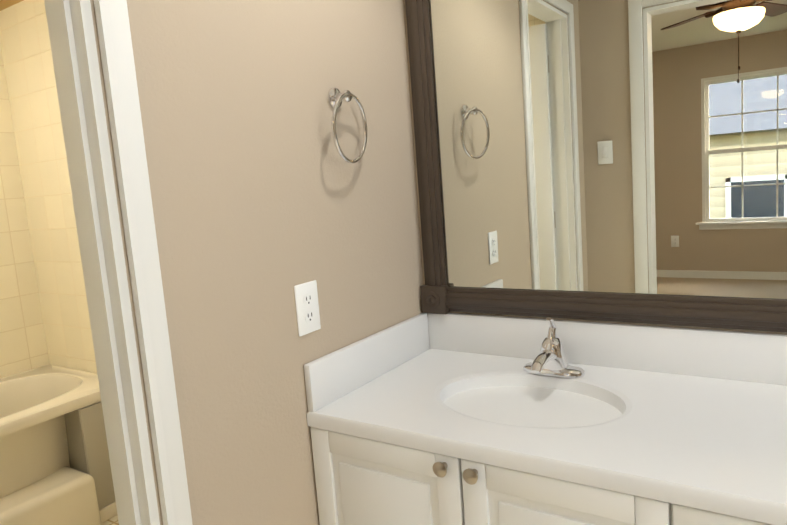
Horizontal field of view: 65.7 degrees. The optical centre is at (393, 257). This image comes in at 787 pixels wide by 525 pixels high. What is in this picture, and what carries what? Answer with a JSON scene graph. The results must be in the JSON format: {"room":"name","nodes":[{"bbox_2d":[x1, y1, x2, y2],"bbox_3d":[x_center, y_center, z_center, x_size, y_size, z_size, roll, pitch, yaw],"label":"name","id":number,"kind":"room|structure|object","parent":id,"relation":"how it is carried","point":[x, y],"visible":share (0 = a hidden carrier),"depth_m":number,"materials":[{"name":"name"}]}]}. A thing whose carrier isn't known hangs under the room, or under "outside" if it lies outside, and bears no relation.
{"room":"bathroom","nodes":[
{"label":"bathroom","id":0,"kind":"room"},
{"bbox_2d":[0,0,23,10],"bbox_3d":[-0.927,-1.256,2.343,1.957,0.250,0.291,1,9,33],"label":"wall band","id":1,"kind":"object","parent":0,"point":[4,4],"depth_m":2.71,"materials":[{"name":"brown paint"}]},
{"bbox_2d":[0,43,49,377],"bbox_3d":[-2.185,0.074,2.342,0.120,2.190,2.061,1,9,33],"label":"wall tile","id":2,"kind":"structure","parent":0,"point":[23,346],"depth_m":2.85,"materials":[{"name":"beige tile"}]},
{"bbox_2d":[0,0,96,373],"bbox_3d":[-0.835,-0.049,2.499,1.957,2.190,0.291,1,9,33],"label":"wall tile","id":3,"kind":"structure","parent":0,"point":[32,93],"depth_m":2.76,"materials":[{"name":"beige tile"}]},
{"bbox_2d":[101,515,118,524],"bbox_3d":[0.018,1.202,1.085,5.200,0.050,2.061,1,9,33],"label":"floor","id":4,"kind":"structure","parent":0,"point":[113,520],"depth_m":2.50,"materials":[{"name":"beige tile"}]},
{"bbox_2d":[0,365,117,524],"bbox_3d":[-1.785,0.899,2.176,0.740,0.541,1.556,1,9,33],"label":"tub","id":5,"kind":"object","parent":4,"relation":"on","point":[55,467],"visible":0.79,"depth_m":2.42,"materials":[{"name":"beige ceramic"}]},
{"bbox_2d":[304,313,786,524],"bbox_3d":[1.000,0.659,1.071,2.476,0.878,0.618,1,9,33],"label":"bathroom vanity","id":6,"kind":"object","parent":4,"relation":"on","point":[442,419],"visible":1,"depth_m":1.39,"materials":[{"name":"white wood"}]},
{"bbox_2d":[523,317,584,377],"bbox_3d":[0.393,0.233,1.575,0.164,0.162,0.164,1,9,33],"label":"faucet","id":7,"kind":"object","parent":6,"relation":"on","point":[550,359],"visible":1,"depth_m":1.59,"materials":[{"name":"silver metal"}]},
{"bbox_2d":[90,0,422,524],"bbox_3d":[-0.214,-0.102,1.569,0.105,2.440,1.129,1,9,33],"label":"wall","id":8,"kind":"structure","parent":0,"point":[266,197],"depth_m":1.36,"materials":[{"name":"paint"}]},
{"bbox_2d":[294,280,320,335],"bbox_3d":[-0.207,0.121,1.478,0.008,0.124,0.079,1,9,33],"label":"outlet","id":9,"kind":"object","parent":8,"relation":"attached to","point":[307,307],"visible":1,"depth_m":1.47,"materials":[{"name":"white plastic"}]},
{"bbox_2d":[328,87,367,163],"bbox_3d":[-0.120,-0.340,1.558,0.058,0.196,0.176,1,9,33],"label":"towel ring","id":10,"kind":"object","parent":8,"relation":"attached to","point":[336,97],"visible":1,"depth_m":1.54,"materials":[{"name":"silver metal"}]},
{"bbox_2d":[403,0,424,284],"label":"wall","id":11,"kind":"structure","parent":0,"point":[403,0],"depth_m":1.88,"materials":[{"name":"paint"}]},
{"bbox_2d":[405,0,786,331],"bbox_3d":[1.070,-0.371,1.187,2.434,1.116,0.046,1,9,33],"label":"mirror glass","id":12,"kind":"object","parent":11,"relation":"attached to","point":[614,160],"visible":0.96,"depth_m":1.57,"materials":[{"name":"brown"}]},
{"bbox_2d":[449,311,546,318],"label":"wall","id":13,"kind":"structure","parent":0,"point":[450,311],"depth_m":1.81,"materials":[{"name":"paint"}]},
{"bbox_2d":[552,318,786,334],"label":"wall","id":14,"kind":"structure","parent":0,"point":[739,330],"depth_m":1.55,"materials":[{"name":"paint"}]},
{"bbox_3d":[-0.767,-0.997,0.719,0.105,0.370,0.612,1,9,33],"label":"wall","id":15,"kind":"structure","parent":0,"visible":0},
{"bbox_2d":[44,0,192,524],"bbox_3d":[-0.677,0.179,0.871,0.143,2.131,0.734,1,9,33],"label":"door frame","id":16,"kind":"structure","parent":15,"relation":"attached to","point":[79,86],"depth_m":1.08,"materials":[{"name":"white wood"}]}
]}

